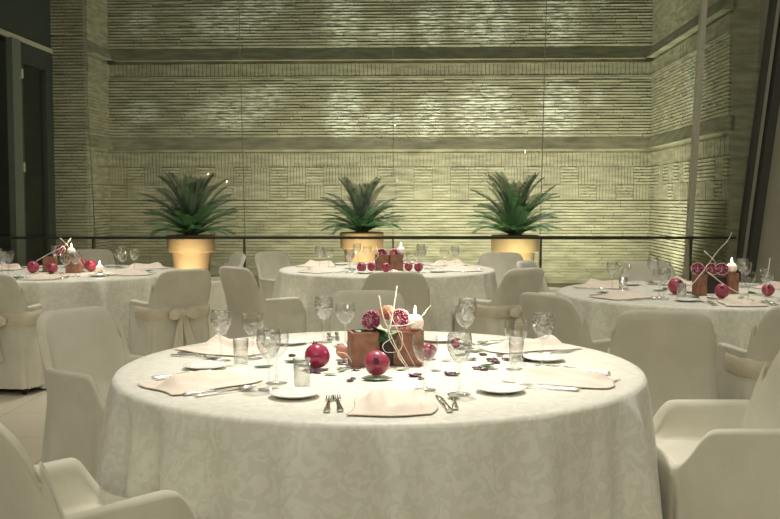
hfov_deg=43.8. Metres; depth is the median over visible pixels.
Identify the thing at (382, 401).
napkin
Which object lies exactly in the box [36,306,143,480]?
armchair
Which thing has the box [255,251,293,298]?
armchair
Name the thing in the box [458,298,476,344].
wine glass
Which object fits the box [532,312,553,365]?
wine glass
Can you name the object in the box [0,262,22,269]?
napkin
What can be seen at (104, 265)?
plate
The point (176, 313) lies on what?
armchair
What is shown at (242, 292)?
armchair
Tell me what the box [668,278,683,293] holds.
pomegranate
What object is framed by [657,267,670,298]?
wine glass
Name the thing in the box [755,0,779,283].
wall
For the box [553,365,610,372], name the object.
spoon
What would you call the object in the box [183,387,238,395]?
knife
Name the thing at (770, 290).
pomegranate
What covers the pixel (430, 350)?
pomegranate
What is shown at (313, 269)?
napkin
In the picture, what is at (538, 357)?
plate
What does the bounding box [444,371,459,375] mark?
petal
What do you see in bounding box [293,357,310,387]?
tumbler
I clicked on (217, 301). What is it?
armchair
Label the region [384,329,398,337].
leaf
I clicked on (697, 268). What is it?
pomegranate
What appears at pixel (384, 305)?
twig
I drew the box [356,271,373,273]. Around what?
plate
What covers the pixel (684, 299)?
plate
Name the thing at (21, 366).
armchair
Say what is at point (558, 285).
floor
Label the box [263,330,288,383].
water goblet
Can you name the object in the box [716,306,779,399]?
armchair
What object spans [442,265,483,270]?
napkin
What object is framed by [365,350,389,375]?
pomegranate
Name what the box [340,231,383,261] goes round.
pot
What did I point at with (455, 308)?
water goblet
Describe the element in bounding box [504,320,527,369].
water goblet
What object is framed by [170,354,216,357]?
spoon
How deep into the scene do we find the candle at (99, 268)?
7.58 m
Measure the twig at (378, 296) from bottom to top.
0.257 m
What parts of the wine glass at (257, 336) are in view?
stem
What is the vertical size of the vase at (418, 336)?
0.118 m
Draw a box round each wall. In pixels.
[0,0,51,48]
[0,40,44,264]
[63,0,114,251]
[107,0,652,282]
[645,0,760,282]
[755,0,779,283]
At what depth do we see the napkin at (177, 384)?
2.98 m
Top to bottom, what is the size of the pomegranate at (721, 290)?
0.086 m
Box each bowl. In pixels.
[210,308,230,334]
[256,328,280,358]
[263,330,288,356]
[315,296,332,318]
[412,336,437,361]
[447,331,471,362]
[458,298,476,320]
[504,320,527,344]
[532,312,553,339]
[760,269,773,284]
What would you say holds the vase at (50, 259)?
on the tablecloth at (115, 293)
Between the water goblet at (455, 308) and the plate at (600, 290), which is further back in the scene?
the plate at (600, 290)
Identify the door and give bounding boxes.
[6,37,55,265]
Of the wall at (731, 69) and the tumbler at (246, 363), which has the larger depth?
the wall at (731, 69)
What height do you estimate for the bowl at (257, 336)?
0.092 m
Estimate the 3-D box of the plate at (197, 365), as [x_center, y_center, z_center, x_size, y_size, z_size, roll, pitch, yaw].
[-0.629,0.363,3.303,0.150,0.014,0.150,2,4,31]
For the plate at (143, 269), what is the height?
0.014 m
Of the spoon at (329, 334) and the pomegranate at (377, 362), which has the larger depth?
the spoon at (329, 334)
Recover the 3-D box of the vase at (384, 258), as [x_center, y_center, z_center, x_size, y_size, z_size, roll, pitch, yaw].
[-0.065,0.021,7.924,0.110,0.130,0.110,0,4,-8]
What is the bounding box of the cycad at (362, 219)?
[319,176,405,261]
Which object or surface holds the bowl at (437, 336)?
on the water goblet at (434, 389)
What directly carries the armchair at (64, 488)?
on the floor at (24, 416)
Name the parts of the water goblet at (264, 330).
stem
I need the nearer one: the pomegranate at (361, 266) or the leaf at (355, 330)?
the leaf at (355, 330)
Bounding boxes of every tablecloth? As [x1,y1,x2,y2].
[0,265,178,389]
[96,331,662,518]
[272,262,496,331]
[556,281,779,349]
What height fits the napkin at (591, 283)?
0.047 m
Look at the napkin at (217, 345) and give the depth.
3.65 m
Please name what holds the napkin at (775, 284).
on the tablecloth at (733, 325)
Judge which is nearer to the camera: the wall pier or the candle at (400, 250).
the candle at (400, 250)
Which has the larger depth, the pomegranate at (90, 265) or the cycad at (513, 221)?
the cycad at (513, 221)
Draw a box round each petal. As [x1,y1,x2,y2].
[305,368,320,372]
[408,373,421,376]
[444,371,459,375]
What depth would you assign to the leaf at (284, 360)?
3.42 m
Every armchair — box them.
[0,274,44,394]
[0,423,196,518]
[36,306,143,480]
[75,249,114,264]
[129,269,210,355]
[208,252,245,338]
[219,266,305,338]
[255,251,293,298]
[322,290,408,331]
[362,272,430,330]
[453,267,543,337]
[476,252,522,287]
[516,260,559,294]
[519,292,609,352]
[607,309,716,416]
[620,261,677,280]
[653,351,779,518]
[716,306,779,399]
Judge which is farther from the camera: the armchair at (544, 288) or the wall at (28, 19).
the wall at (28, 19)
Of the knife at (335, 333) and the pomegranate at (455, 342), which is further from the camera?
the knife at (335, 333)
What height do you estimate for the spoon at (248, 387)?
0.008 m
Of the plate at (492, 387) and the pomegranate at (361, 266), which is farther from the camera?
the pomegranate at (361, 266)
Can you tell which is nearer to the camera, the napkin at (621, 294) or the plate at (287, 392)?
the plate at (287, 392)
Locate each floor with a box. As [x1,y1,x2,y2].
[0,387,46,464]
[257,282,583,287]
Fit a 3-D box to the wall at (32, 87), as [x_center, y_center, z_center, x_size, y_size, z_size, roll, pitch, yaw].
[-8.863,-2.084,14.948,7.690,5.000,0.200,0,4,2]
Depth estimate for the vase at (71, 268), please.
7.60 m
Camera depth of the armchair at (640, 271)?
7.79 m
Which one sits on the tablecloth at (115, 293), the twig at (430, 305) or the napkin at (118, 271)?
the napkin at (118, 271)
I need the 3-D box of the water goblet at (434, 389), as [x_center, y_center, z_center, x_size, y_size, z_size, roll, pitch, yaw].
[0.105,0.311,2.920,0.080,0.165,0.080,3,4,38]
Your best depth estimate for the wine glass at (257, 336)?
2.92 m
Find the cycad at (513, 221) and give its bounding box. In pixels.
[466,171,567,260]
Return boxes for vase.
[42,256,57,270]
[65,255,82,272]
[347,329,379,366]
[375,254,388,270]
[380,338,392,364]
[389,254,402,270]
[393,328,423,365]
[692,274,706,295]
[707,276,724,293]
[724,273,738,293]
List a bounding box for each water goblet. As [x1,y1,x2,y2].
[242,313,263,359]
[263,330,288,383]
[335,303,354,344]
[412,336,437,390]
[455,308,475,348]
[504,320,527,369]
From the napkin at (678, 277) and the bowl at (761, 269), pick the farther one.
the napkin at (678, 277)
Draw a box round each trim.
[0,28,52,53]
[735,0,776,280]
[741,0,779,267]
[744,12,779,282]
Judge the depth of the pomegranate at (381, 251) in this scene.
7.92 m
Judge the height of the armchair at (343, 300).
0.841 m
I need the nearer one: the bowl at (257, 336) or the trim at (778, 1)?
the bowl at (257, 336)
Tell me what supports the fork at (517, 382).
on the tablecloth at (536, 452)
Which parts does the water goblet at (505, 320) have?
stem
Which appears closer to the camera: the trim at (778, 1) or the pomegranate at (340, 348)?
the pomegranate at (340, 348)
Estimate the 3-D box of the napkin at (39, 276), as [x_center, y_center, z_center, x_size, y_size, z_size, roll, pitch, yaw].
[-2.534,0.119,7.093,0.257,0.032,0.354,0,4,-4]
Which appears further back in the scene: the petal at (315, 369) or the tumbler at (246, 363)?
the tumbler at (246, 363)
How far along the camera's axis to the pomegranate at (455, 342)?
3.73 m
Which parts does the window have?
post, post, rail, post, post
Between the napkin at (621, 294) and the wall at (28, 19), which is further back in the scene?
the wall at (28, 19)
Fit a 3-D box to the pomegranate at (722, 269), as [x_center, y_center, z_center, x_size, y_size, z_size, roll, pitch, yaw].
[1.993,0.058,5.824,0.082,0.076,0.054,1,4,13]
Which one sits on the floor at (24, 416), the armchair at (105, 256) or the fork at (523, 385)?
the armchair at (105, 256)
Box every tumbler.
[233,338,247,365]
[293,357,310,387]
[509,337,523,363]
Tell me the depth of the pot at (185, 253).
11.80 m
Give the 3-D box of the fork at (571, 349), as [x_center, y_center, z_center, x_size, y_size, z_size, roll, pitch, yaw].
[0.621,0.345,3.609,0.203,0.006,0.025,-3,5,-42]
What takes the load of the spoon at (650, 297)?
on the tablecloth at (733, 325)
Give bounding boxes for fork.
[151,369,209,377]
[323,395,333,411]
[332,394,343,410]
[515,381,580,389]
[523,385,578,390]
[525,349,565,353]
[550,349,574,353]
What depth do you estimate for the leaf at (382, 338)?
3.32 m
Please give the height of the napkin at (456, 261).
0.047 m
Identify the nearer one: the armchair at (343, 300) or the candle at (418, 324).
the candle at (418, 324)
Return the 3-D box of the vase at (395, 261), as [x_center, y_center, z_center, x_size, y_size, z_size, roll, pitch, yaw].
[0.049,0.021,7.924,0.110,0.130,0.110,0,4,-8]
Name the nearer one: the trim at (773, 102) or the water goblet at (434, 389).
the water goblet at (434, 389)
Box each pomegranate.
[27,261,38,272]
[46,263,57,272]
[55,245,65,255]
[85,260,96,270]
[305,341,329,367]
[336,344,346,358]
[357,262,365,270]
[361,310,381,330]
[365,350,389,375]
[367,262,375,270]
[377,248,387,254]
[379,305,394,319]
[381,263,390,271]
[389,248,398,254]
[389,309,409,329]
[404,262,412,270]
[414,262,422,271]
[424,343,436,358]
[451,338,460,347]
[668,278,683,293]
[691,262,704,274]
[705,263,716,275]
[714,284,729,297]
[715,263,728,275]
[761,284,774,295]
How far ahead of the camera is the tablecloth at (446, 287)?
7.43 m
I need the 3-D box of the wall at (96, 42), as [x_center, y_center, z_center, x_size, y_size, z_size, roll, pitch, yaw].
[-4.336,-2.033,14.112,0.420,5.000,0.930,0,4,2]
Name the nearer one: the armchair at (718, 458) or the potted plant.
the armchair at (718, 458)
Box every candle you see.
[67,244,75,255]
[95,261,103,272]
[397,244,404,253]
[407,306,423,330]
[727,259,736,272]
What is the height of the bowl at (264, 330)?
0.082 m
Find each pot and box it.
[167,234,214,271]
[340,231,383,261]
[491,234,538,260]
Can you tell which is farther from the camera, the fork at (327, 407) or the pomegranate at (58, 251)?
the pomegranate at (58, 251)
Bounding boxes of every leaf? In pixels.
[284,360,304,361]
[354,329,367,331]
[362,377,391,379]
[369,325,384,332]
[374,329,389,342]
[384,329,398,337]
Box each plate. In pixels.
[88,274,107,276]
[104,265,121,266]
[135,268,152,270]
[183,360,227,369]
[269,387,319,398]
[271,338,307,344]
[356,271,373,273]
[424,335,455,342]
[428,270,446,272]
[476,382,525,393]
[523,353,564,361]
[597,289,618,292]
[624,282,641,285]
[673,297,700,301]
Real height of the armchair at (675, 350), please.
0.841 m
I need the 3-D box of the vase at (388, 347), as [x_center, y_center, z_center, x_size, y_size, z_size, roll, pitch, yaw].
[-0.013,0.314,3.393,0.052,0.100,0.080,0,4,0]
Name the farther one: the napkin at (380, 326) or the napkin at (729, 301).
the napkin at (729, 301)
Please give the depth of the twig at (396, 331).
3.29 m
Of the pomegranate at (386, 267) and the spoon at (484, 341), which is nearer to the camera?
the spoon at (484, 341)
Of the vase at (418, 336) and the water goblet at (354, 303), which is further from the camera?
the water goblet at (354, 303)
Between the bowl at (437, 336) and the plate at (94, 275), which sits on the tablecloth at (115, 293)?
the plate at (94, 275)
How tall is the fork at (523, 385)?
0.006 m
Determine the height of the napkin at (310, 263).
0.047 m
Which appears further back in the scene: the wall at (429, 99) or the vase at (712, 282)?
the wall at (429, 99)
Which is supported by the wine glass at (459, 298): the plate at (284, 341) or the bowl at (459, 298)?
the bowl at (459, 298)
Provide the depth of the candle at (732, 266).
5.92 m
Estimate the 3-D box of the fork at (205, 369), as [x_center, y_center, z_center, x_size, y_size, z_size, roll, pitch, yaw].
[-0.683,0.372,3.174,0.203,0.006,0.025,-3,4,-38]
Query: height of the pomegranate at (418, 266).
0.075 m
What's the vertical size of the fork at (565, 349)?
0.006 m
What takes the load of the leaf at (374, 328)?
on the vase at (359, 344)
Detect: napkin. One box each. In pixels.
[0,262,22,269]
[19,273,63,279]
[110,269,155,274]
[124,262,165,268]
[137,369,262,394]
[174,334,269,356]
[296,260,334,266]
[297,267,342,272]
[345,325,387,342]
[346,387,437,415]
[426,259,471,265]
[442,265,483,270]
[477,335,581,352]
[501,365,619,387]
[571,278,628,288]
[589,290,654,299]
[660,276,691,284]
[716,297,767,305]
[752,281,779,288]
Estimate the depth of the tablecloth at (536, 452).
2.64 m
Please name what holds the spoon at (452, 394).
on the tablecloth at (536, 452)
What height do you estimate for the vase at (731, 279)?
0.125 m
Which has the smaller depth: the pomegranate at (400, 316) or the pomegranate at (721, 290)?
the pomegranate at (400, 316)
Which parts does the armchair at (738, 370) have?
sash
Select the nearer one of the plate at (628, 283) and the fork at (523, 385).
the fork at (523, 385)
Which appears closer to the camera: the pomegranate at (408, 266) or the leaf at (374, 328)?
the leaf at (374, 328)
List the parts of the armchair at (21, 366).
sash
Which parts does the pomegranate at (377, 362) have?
crown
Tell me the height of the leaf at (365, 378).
0.006 m
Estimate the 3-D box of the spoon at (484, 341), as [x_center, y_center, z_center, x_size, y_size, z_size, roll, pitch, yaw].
[0.425,0.327,3.903,0.198,0.008,0.038,-3,4,-37]
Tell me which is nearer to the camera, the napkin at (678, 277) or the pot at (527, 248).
the napkin at (678, 277)
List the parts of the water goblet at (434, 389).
stem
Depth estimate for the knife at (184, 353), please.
3.58 m
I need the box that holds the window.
[0,0,735,280]
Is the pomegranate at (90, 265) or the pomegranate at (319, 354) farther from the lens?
the pomegranate at (90, 265)
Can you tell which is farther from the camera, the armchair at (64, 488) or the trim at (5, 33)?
the trim at (5, 33)
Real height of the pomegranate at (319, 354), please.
0.092 m
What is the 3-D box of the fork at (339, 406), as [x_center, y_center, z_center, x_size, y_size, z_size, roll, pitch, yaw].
[-0.145,0.400,2.718,0.025,0.006,0.203,0,4,-7]
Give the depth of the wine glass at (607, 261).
6.12 m
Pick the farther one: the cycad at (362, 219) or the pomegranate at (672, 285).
the cycad at (362, 219)
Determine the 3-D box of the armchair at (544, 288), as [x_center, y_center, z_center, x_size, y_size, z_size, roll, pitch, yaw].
[1.349,0.434,7.866,0.582,0.841,0.568,2,4,29]
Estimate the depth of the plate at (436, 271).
7.69 m
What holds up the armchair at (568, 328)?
on the floor at (24, 416)
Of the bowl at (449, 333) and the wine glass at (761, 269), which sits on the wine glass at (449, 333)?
the bowl at (449, 333)
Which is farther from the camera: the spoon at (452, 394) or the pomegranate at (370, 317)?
the pomegranate at (370, 317)
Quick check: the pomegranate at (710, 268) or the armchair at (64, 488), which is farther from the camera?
the pomegranate at (710, 268)
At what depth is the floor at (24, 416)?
5.99 m
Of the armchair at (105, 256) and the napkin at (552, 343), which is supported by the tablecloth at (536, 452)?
the napkin at (552, 343)
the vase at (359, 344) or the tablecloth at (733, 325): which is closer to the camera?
the vase at (359, 344)
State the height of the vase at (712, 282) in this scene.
0.100 m
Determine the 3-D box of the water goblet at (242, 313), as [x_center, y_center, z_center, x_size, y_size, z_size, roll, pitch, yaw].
[-0.494,0.275,3.499,0.080,0.165,0.080,-2,4,-32]
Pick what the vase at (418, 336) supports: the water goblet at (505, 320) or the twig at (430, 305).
the twig at (430, 305)
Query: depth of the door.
12.54 m
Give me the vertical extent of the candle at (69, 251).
0.098 m
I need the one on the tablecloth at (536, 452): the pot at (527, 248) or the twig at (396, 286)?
the twig at (396, 286)
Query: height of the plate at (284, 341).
0.014 m
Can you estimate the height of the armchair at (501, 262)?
0.841 m
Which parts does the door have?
frame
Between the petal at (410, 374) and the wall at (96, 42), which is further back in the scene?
the wall at (96, 42)
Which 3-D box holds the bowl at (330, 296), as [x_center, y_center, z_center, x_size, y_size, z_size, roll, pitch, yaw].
[-0.266,0.195,3.895,0.074,0.092,0.074,3,5,41]
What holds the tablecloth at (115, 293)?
on the round table
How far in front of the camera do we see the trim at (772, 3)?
10.37 m
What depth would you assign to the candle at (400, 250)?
7.89 m
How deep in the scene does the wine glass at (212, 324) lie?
3.44 m
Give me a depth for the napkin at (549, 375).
3.05 m
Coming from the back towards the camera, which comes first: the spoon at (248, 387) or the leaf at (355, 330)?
the leaf at (355, 330)
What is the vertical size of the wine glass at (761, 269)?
0.185 m
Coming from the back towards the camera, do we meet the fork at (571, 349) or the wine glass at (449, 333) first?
the fork at (571, 349)
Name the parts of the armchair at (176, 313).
sash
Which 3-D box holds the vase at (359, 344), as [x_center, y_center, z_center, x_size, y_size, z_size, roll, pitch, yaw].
[-0.093,0.307,3.372,0.100,0.118,0.100,-1,4,-12]
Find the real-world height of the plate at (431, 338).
0.014 m
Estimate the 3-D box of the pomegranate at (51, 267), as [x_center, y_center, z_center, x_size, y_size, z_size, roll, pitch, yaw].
[-2.628,0.066,7.541,0.084,0.084,0.084,-3,5,-40]
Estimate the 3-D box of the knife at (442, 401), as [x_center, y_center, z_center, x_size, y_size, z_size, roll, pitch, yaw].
[0.151,0.402,2.721,0.019,0.006,0.222,0,4,-6]
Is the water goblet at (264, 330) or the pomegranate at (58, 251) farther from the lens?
the pomegranate at (58, 251)
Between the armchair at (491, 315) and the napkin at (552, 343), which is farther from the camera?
the armchair at (491, 315)
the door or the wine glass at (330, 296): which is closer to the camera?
the wine glass at (330, 296)
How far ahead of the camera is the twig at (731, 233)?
5.80 m
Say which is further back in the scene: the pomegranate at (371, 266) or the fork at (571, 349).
the pomegranate at (371, 266)
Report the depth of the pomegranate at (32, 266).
7.55 m
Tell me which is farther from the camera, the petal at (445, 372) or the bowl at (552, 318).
the bowl at (552, 318)
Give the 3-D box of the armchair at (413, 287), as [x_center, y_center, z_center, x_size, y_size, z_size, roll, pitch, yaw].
[0.040,0.489,6.961,0.568,0.841,0.577,0,4,0]
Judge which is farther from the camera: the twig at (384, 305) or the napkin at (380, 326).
the napkin at (380, 326)
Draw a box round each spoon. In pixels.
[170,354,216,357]
[194,385,255,395]
[326,333,334,338]
[447,392,459,408]
[477,339,507,342]
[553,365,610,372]
[631,297,656,299]
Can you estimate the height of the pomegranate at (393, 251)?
0.086 m
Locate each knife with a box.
[177,352,224,357]
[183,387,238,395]
[334,332,339,340]
[435,395,452,411]
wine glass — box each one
[210,308,230,360]
[256,328,280,390]
[315,296,332,342]
[447,331,471,395]
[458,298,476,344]
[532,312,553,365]
[606,261,617,285]
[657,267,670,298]
[760,269,773,301]
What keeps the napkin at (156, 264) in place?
on the tablecloth at (115, 293)
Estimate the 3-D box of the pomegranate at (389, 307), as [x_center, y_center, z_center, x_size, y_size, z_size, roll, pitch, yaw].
[-0.008,0.186,3.405,0.059,0.056,0.044,-1,4,-20]
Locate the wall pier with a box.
[50,0,96,264]
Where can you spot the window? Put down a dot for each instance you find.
(93, 238)
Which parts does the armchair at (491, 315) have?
sash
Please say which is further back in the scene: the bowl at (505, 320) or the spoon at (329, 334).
the spoon at (329, 334)
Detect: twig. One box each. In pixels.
[378,296,408,367]
[384,305,414,365]
[388,286,405,366]
[388,305,430,326]
[391,331,408,369]
[682,233,731,295]
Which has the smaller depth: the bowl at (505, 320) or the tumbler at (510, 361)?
the bowl at (505, 320)
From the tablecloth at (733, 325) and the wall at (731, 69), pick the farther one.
the wall at (731, 69)

